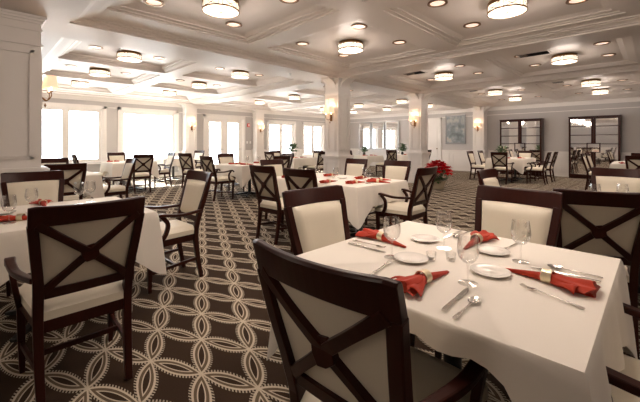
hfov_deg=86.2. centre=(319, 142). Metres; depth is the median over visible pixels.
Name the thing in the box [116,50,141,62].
ceiling light
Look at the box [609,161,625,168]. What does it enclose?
tablecloth
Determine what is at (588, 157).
dining chair
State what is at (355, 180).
rolled napkin
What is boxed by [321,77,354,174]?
column
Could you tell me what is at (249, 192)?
dining table
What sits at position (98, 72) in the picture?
ceiling light
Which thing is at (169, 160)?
cushion
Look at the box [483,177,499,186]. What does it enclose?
cushion
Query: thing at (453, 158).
wainscoting
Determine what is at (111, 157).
cushion
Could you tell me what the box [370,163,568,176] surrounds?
baseboard
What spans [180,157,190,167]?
cushion
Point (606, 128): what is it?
mirror glass
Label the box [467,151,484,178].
dining chair
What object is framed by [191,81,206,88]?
ceiling light
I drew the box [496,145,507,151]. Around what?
table plant
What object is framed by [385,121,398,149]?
mirror panel
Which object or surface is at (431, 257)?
candle holder
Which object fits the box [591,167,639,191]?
dining chair
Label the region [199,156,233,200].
armchair
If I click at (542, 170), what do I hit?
armchair
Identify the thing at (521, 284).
fork
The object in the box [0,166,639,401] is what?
floor
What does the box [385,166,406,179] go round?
cushion
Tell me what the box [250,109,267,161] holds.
column
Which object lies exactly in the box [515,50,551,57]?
ceiling vent
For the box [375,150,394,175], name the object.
dining chair
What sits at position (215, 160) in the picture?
floor
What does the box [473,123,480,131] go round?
wall sconce
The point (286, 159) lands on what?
dining chair
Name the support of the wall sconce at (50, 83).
attached to the column at (20, 32)
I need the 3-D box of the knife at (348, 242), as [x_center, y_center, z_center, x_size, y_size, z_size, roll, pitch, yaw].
[0.222,0.504,1.653,0.220,0.007,0.018,0,0,44]
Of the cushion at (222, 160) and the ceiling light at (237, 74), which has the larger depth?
the cushion at (222, 160)
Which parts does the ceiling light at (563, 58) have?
ceiling plate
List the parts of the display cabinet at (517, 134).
door, lock panel, door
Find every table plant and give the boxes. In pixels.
[286,143,297,156]
[360,146,367,154]
[397,143,406,154]
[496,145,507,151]
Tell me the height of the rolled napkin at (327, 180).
0.049 m
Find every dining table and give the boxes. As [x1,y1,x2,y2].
[5,309,31,341]
[166,166,181,179]
[235,179,255,196]
[350,226,361,236]
[443,353,461,369]
[500,169,525,181]
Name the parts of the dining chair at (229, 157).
rail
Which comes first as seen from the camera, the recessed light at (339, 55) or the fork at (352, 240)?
the fork at (352, 240)
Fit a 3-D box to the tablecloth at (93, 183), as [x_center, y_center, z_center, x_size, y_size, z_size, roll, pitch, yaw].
[-4.303,0.740,5.535,1.168,0.460,1.168,0,0,45]
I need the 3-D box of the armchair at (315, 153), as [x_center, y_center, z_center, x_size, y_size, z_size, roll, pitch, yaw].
[-0.249,0.777,12.565,0.582,0.992,0.651,0,0,45]
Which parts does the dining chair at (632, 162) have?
rail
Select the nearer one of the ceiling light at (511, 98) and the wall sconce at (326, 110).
the wall sconce at (326, 110)
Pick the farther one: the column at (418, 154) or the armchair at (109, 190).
the column at (418, 154)
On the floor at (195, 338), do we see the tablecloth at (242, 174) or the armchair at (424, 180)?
the armchair at (424, 180)
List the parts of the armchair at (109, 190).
arm post, arm, seat frame, seat, arm, leg, rail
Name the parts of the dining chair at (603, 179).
leg, rail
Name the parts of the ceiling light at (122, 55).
ceiling plate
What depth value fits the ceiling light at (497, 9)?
3.98 m
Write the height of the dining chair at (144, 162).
0.992 m
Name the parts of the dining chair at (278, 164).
rail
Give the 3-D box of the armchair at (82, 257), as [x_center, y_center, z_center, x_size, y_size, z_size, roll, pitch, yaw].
[-1.302,0.777,1.853,0.651,0.992,0.582,0,0,45]
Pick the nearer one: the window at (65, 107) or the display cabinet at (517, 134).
the window at (65, 107)
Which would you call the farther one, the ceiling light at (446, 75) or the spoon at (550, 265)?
the ceiling light at (446, 75)
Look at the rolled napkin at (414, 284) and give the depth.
1.20 m
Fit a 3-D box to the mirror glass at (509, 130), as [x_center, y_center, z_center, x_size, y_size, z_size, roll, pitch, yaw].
[7.682,0.135,13.850,0.630,1.990,0.006,0,0,45]
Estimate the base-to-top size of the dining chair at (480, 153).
0.992 m
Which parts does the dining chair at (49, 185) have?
leg, leg, rail, leg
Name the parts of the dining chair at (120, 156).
rail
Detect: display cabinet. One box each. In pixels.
[499,118,543,175]
[568,115,621,178]
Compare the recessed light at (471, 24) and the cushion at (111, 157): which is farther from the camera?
the cushion at (111, 157)
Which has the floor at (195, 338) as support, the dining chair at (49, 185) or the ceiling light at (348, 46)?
the dining chair at (49, 185)
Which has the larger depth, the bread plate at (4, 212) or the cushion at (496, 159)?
the cushion at (496, 159)
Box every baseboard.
[103,165,322,178]
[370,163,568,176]
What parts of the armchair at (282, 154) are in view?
rail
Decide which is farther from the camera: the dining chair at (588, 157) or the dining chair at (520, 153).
the dining chair at (520, 153)
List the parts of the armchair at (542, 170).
seat, leg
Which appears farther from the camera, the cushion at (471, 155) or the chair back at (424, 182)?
the cushion at (471, 155)
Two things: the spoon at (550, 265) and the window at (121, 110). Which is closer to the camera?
the spoon at (550, 265)
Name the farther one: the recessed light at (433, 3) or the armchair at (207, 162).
the armchair at (207, 162)
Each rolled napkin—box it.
[0,213,26,221]
[29,199,51,205]
[319,179,334,182]
[345,179,363,183]
[354,175,366,178]
[355,228,406,247]
[366,179,389,182]
[371,177,389,180]
[391,269,448,296]
[463,230,498,249]
[506,268,600,297]
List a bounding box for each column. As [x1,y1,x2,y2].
[0,8,49,207]
[178,103,200,175]
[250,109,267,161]
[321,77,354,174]
[404,94,433,182]
[468,107,491,172]
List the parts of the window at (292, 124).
sash, sash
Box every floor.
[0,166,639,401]
[213,159,237,163]
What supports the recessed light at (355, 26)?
in the ceiling
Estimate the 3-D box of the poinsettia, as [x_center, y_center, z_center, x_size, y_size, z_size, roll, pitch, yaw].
[3.201,0.867,9.419,0.895,0.806,0.930,0,0,-5]
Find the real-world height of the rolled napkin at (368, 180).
0.049 m
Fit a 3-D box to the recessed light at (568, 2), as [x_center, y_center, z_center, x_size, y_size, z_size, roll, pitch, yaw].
[3.019,-1.671,4.006,0.236,0.013,0.236,0,0,45]
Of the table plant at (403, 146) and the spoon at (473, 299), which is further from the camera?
the table plant at (403, 146)
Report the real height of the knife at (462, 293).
0.007 m
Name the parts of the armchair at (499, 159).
rail, seat, leg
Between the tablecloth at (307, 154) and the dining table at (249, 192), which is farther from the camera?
the tablecloth at (307, 154)
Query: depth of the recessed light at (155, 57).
6.95 m
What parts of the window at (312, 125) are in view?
sash, sash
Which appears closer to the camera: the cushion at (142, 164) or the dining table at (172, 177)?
the cushion at (142, 164)
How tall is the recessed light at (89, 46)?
0.013 m
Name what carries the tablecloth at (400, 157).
on the dining table
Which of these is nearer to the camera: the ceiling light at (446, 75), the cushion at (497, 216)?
the cushion at (497, 216)
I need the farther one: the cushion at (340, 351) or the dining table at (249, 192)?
the dining table at (249, 192)
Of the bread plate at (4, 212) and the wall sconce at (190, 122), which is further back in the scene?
the wall sconce at (190, 122)
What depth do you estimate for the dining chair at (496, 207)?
2.06 m
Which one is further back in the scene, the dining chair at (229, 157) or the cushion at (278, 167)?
the dining chair at (229, 157)
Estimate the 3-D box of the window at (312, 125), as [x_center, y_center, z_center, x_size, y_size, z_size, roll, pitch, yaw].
[-0.378,-0.205,18.630,0.300,1.810,1.780,0,0,45]
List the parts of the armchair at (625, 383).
arm, seat, arm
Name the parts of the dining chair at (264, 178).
leg, rail, rail, seat frame, seat, leg, leg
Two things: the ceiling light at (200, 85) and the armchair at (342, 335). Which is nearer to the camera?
the armchair at (342, 335)
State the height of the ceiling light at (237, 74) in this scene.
0.156 m
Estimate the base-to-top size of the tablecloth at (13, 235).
0.460 m
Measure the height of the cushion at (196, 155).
0.328 m
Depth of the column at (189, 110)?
13.36 m
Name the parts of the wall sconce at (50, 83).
lamp shade, lamp shade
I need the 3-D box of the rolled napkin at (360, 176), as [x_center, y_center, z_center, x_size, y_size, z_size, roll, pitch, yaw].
[0.607,0.487,4.917,0.159,0.049,0.306,0,0,35]
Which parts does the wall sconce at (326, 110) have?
lamp shade, lamp shade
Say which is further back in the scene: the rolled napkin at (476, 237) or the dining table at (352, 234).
the dining table at (352, 234)
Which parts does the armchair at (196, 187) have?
leg, arm, arm post, seat, seat frame, arm, leg, rail, rail, leg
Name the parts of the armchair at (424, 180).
leg, arm post, arm, seat, seat frame, arm post, leg, rail, rail, leg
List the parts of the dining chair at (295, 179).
leg, rail, leg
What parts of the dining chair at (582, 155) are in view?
leg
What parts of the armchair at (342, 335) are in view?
leg, rail, rail, seat, leg, arm, arm post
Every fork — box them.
[352,240,385,247]
[370,260,391,274]
[519,283,584,309]
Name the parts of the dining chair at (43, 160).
rail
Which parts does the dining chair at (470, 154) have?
leg, seat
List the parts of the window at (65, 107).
sash, sash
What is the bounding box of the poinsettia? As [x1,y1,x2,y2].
[425,160,453,189]
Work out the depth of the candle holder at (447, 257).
1.47 m
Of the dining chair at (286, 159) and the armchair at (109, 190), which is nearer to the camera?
the armchair at (109, 190)
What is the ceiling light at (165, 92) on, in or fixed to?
attached to the ceiling
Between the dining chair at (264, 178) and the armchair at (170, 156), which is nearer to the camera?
the dining chair at (264, 178)
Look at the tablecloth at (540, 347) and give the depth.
1.07 m
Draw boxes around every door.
[203,114,244,168]
[428,118,441,162]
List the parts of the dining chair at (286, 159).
rail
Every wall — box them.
[42,97,324,175]
[350,101,639,152]
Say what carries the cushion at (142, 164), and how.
on the dining chair at (144, 162)
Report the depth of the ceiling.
6.01 m
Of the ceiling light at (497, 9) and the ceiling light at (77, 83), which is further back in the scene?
the ceiling light at (77, 83)
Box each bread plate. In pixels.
[0,210,15,214]
[394,252,428,262]
[411,234,439,242]
[470,263,511,277]
[475,245,510,254]
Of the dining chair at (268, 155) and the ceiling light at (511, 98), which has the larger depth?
the ceiling light at (511, 98)
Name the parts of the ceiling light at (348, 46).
ceiling plate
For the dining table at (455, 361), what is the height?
0.751 m
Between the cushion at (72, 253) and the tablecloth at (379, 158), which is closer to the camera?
the cushion at (72, 253)
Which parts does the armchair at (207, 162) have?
rail, leg, seat frame, seat, leg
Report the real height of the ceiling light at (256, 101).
0.156 m
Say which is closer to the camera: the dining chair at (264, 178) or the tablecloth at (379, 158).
the dining chair at (264, 178)
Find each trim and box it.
[42,92,639,122]
[106,149,302,176]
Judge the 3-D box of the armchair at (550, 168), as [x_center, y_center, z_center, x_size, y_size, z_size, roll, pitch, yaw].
[7.537,0.777,11.387,0.651,0.992,0.582,0,0,45]
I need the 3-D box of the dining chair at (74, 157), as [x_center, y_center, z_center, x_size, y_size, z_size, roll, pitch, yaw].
[-5.909,0.777,8.677,0.483,0.992,0.651,0,0,45]
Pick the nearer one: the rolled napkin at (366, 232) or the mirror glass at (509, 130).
the rolled napkin at (366, 232)
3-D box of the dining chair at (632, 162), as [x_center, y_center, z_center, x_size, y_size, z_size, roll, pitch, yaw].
[7.264,0.777,7.764,0.483,0.992,0.651,0,0,45]
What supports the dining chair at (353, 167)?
on the floor at (195, 338)
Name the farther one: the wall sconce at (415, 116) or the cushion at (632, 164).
the wall sconce at (415, 116)
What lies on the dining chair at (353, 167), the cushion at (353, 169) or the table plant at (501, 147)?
the cushion at (353, 169)
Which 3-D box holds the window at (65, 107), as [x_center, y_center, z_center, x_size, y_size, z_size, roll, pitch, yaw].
[-8.059,-0.275,10.841,0.300,1.950,2.300,0,0,45]
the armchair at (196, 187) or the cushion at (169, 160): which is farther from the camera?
the cushion at (169, 160)
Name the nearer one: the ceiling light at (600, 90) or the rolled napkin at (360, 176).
the rolled napkin at (360, 176)
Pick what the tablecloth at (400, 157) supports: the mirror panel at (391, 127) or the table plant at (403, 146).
the table plant at (403, 146)
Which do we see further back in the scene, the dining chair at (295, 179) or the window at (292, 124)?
the window at (292, 124)
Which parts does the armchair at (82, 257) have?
arm post, arm, leg, leg, seat, seat frame, rail, rail, leg, leg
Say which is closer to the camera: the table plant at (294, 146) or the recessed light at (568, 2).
the recessed light at (568, 2)
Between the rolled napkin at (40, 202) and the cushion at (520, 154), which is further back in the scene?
the cushion at (520, 154)
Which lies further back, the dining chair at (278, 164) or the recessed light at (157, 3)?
the dining chair at (278, 164)
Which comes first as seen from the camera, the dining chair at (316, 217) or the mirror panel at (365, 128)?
the dining chair at (316, 217)
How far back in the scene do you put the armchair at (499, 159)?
10.65 m
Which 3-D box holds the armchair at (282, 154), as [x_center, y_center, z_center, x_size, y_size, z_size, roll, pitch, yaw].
[-1.073,0.777,9.023,0.582,0.992,0.651,0,0,45]
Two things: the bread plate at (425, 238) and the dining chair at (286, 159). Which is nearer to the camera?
the bread plate at (425, 238)
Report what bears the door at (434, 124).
in the wall at (556, 124)
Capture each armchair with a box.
[4,196,144,401]
[92,158,136,198]
[133,170,212,293]
[148,152,174,187]
[193,150,204,168]
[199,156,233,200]
[253,238,487,401]
[281,153,292,167]
[303,150,322,172]
[375,166,437,229]
[491,152,513,183]
[526,152,551,184]
[534,152,557,181]
[606,303,639,401]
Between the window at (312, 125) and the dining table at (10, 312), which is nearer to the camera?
the dining table at (10, 312)
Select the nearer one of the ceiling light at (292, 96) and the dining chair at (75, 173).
the dining chair at (75, 173)
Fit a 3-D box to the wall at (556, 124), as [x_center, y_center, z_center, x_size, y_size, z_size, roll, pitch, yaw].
[8.086,-0.355,14.111,18.300,3.250,0.150,0,0,45]
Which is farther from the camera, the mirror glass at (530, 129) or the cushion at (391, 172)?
the mirror glass at (530, 129)
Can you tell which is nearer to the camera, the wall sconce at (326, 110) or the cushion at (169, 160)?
the wall sconce at (326, 110)
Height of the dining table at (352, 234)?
0.751 m
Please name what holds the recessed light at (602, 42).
in the ceiling
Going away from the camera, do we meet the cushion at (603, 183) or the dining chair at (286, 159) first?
the cushion at (603, 183)
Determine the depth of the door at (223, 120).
14.83 m
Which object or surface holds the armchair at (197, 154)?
on the floor at (195, 338)
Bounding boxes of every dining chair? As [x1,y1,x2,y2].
[0,170,64,296]
[41,158,68,165]
[44,163,86,200]
[71,154,102,178]
[107,152,125,184]
[129,154,153,193]
[178,153,202,187]
[217,153,244,191]
[249,164,287,244]
[260,159,283,218]
[264,152,273,159]
[270,150,280,155]
[273,155,290,167]
[282,185,414,347]
[283,167,317,252]
[307,152,324,172]
[344,158,367,175]
[365,160,410,225]
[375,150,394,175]
[386,150,396,159]
[434,185,562,359]
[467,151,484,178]
[476,168,500,186]
[478,150,498,172]
[517,150,532,176]
[552,188,639,357]
[580,153,591,190]
[585,153,593,187]
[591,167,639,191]
[625,155,639,168]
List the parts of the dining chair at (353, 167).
rail, leg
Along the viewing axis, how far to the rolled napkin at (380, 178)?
4.60 m
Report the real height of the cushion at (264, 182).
0.328 m
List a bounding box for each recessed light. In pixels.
[88,45,102,48]
[143,0,164,6]
[153,56,164,59]
[225,21,241,27]
[279,0,298,3]
[296,42,308,45]
[338,54,349,56]
[351,24,367,29]
[392,40,406,44]
[427,0,447,7]
[463,22,480,27]
[566,0,587,4]
[593,41,610,45]
[600,53,615,56]
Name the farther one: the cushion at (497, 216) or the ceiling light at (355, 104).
the ceiling light at (355, 104)
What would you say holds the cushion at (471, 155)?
on the dining chair at (470, 154)
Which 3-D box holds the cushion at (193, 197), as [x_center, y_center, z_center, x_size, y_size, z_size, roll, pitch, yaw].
[-1.256,0.534,3.397,0.418,0.328,0.137,0,0,44]
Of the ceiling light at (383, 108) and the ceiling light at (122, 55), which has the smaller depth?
the ceiling light at (122, 55)
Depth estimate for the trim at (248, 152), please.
15.62 m
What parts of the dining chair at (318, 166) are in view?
seat, leg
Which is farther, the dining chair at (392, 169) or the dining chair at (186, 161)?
the dining chair at (186, 161)
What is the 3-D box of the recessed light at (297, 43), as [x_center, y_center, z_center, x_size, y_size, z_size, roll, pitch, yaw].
[-0.295,-1.671,5.769,0.236,0.013,0.236,0,0,45]
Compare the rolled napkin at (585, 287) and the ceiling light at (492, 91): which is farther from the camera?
the ceiling light at (492, 91)
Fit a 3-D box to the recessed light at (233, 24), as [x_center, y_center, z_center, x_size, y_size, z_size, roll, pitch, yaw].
[-1.220,-1.671,4.831,0.236,0.013,0.236,0,0,45]
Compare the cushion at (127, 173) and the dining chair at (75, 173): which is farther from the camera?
the cushion at (127, 173)
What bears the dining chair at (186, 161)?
on the floor at (195, 338)
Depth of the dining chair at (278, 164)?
5.92 m
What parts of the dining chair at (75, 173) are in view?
rail, seat, rail, leg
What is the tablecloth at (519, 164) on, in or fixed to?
on the dining table at (515, 170)
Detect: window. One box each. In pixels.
[42,102,106,164]
[118,107,178,158]
[267,120,297,156]
[302,122,324,154]
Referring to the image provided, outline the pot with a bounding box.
[433,179,446,189]
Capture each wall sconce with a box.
[42,75,58,106]
[189,121,196,129]
[323,106,333,122]
[408,115,417,127]
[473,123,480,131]
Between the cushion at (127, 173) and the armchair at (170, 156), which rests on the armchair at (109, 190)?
the cushion at (127, 173)
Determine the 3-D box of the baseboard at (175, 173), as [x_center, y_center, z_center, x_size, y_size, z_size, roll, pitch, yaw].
[-5.232,1.195,13.622,0.020,0.150,19.250,0,0,45]
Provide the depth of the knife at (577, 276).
1.29 m
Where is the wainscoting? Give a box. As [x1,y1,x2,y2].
[350,148,634,172]
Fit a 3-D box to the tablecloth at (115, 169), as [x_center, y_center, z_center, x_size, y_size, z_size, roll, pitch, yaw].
[-5.227,0.740,9.368,1.170,0.460,1.170,0,0,45]
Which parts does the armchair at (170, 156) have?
seat, leg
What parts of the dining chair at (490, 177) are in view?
rail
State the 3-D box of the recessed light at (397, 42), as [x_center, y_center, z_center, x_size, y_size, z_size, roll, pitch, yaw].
[1.319,-1.671,5.683,0.236,0.013,0.236,0,0,45]
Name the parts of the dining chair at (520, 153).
rail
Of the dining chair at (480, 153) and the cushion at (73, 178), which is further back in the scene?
the dining chair at (480, 153)
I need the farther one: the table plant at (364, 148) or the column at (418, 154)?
the table plant at (364, 148)
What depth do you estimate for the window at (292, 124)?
17.03 m
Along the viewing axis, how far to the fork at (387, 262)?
1.39 m
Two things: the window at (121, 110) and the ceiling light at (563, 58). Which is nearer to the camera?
the ceiling light at (563, 58)
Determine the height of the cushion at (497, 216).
0.328 m
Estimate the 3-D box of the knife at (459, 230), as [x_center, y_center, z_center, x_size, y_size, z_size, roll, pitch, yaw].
[0.733,0.504,1.892,0.220,0.007,0.018,0,0,-44]
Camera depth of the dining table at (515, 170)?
11.98 m
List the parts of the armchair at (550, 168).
leg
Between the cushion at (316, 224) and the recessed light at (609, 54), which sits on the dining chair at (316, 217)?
the cushion at (316, 224)
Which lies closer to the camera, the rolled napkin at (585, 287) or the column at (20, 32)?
the rolled napkin at (585, 287)
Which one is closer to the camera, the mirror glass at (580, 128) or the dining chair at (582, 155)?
the dining chair at (582, 155)
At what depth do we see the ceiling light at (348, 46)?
5.59 m
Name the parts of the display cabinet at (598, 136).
door, lock panel, door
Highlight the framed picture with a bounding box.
[445,114,465,143]
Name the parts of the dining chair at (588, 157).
leg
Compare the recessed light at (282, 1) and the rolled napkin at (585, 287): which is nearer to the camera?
the rolled napkin at (585, 287)
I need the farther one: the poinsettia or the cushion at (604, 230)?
the poinsettia
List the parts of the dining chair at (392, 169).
leg, rail, leg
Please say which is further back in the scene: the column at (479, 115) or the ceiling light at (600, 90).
the column at (479, 115)
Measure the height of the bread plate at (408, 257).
0.014 m
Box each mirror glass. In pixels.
[501,122,517,170]
[522,121,539,170]
[571,119,590,174]
[596,118,617,167]
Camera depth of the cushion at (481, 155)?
12.76 m
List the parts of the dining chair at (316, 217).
leg, rail, leg, leg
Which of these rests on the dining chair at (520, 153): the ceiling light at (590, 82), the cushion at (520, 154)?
the cushion at (520, 154)
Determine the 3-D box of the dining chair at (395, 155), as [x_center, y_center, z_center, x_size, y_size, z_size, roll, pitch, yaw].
[3.085,0.777,14.201,0.483,0.992,0.651,0,0,40]
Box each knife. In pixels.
[348,242,385,252]
[441,287,468,311]
[444,230,461,237]
[532,267,600,282]
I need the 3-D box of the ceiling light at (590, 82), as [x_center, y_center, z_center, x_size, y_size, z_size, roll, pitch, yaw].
[7.244,-1.601,9.151,0.428,0.156,0.428,0,0,45]
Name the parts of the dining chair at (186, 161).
leg, rail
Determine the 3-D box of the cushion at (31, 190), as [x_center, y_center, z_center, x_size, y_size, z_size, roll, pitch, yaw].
[-2.779,0.534,3.330,0.137,0.328,0.418,0,0,45]
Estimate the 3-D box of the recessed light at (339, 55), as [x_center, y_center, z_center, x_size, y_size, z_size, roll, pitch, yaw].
[0.458,-1.671,6.532,0.236,0.013,0.236,0,0,45]
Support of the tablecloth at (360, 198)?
on the dining table at (352, 234)
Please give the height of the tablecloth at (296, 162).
0.460 m
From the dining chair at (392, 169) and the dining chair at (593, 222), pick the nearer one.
the dining chair at (593, 222)
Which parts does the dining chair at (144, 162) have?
leg, seat frame, seat, rail, leg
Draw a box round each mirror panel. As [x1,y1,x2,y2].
[359,122,370,148]
[372,122,383,148]
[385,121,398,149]
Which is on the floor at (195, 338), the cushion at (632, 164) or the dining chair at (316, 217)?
the dining chair at (316, 217)
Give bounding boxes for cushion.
[7,180,58,206]
[39,216,133,286]
[63,170,82,191]
[109,155,123,160]
[121,163,132,181]
[135,158,151,170]
[165,155,172,166]
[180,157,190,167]
[180,179,205,215]
[194,153,202,161]
[203,160,212,171]
[219,157,232,163]
[254,172,274,196]
[264,164,282,175]
[277,281,388,401]
[289,176,312,189]
[292,200,344,252]
[346,163,363,175]
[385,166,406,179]
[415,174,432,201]
[469,153,474,162]
[479,153,484,161]
[481,200,552,244]
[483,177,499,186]
[492,155,505,164]
[519,153,530,156]
[561,204,639,256]
[596,176,639,191]
[628,160,639,168]
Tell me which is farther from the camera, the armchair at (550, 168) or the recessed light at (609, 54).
the armchair at (550, 168)
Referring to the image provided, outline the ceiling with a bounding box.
[0,0,639,116]
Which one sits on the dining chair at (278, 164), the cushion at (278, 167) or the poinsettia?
the cushion at (278, 167)
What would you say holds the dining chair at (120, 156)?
on the floor at (195, 338)
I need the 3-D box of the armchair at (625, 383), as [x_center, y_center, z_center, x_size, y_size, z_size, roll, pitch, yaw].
[1.065,0.777,1.021,0.651,0.992,0.582,0,0,45]
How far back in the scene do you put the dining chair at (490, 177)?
3.66 m
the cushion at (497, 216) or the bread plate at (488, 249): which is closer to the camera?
the bread plate at (488, 249)
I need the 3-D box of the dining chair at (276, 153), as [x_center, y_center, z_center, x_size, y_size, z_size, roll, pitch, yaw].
[-1.482,0.777,12.556,0.651,0.992,0.483,0,0,45]
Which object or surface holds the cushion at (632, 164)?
on the dining chair at (632, 162)
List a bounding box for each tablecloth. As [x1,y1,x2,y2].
[0,196,166,285]
[83,171,104,197]
[100,161,158,181]
[153,157,195,168]
[216,162,260,186]
[267,221,637,401]
[277,173,409,228]
[291,157,318,170]
[302,153,312,156]
[353,155,383,167]
[397,154,407,160]
[485,157,536,173]
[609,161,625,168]
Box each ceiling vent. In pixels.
[401,70,427,75]
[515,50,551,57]
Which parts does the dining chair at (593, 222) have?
leg, rail, rail, seat, leg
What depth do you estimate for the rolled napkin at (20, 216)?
2.22 m
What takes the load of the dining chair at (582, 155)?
on the floor at (195, 338)
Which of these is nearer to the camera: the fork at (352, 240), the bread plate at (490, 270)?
the bread plate at (490, 270)
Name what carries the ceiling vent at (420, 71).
in the ceiling
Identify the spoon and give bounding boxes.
[452,296,480,319]
[547,264,602,278]
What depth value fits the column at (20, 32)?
4.03 m
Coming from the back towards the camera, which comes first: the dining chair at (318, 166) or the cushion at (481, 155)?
the cushion at (481, 155)
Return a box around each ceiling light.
[71,80,89,86]
[89,68,110,76]
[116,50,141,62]
[163,90,176,95]
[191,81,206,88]
[202,0,239,18]
[231,70,248,78]
[255,100,264,103]
[288,94,299,99]
[338,39,362,53]
[354,103,363,106]
[382,107,390,110]
[396,99,406,102]
[434,71,452,80]
[487,0,527,18]
[488,89,502,94]
[508,96,521,100]
[551,53,577,64]
[581,79,600,86]
[592,88,608,94]
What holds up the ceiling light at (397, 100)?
attached to the ceiling
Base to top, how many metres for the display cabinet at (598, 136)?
2.220 m
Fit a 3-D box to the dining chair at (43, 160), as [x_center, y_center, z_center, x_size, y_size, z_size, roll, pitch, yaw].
[-4.832,0.777,6.239,0.651,0.992,0.483,0,0,45]
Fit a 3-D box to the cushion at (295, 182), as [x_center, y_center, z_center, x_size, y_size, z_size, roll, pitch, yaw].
[-0.197,0.534,3.836,0.418,0.328,0.137,0,0,42]
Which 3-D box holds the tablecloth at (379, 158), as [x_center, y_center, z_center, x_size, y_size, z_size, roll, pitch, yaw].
[1.812,0.740,13.943,1.168,0.460,1.168,0,0,45]
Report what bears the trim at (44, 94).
attached to the wall at (556, 124)
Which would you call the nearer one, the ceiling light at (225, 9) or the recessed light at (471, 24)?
the ceiling light at (225, 9)
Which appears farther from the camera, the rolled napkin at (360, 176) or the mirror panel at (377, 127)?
the mirror panel at (377, 127)
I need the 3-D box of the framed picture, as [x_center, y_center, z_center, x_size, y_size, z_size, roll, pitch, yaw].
[6.252,-0.620,15.782,0.940,1.340,0.045,0,0,45]
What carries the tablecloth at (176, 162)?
on the dining table at (172, 177)
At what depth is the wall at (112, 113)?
13.43 m
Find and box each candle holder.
[426,254,436,260]
[446,256,455,260]
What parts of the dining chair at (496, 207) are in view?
leg, leg, rail, leg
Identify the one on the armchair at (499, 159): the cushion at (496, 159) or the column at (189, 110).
the cushion at (496, 159)
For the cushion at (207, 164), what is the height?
0.328 m

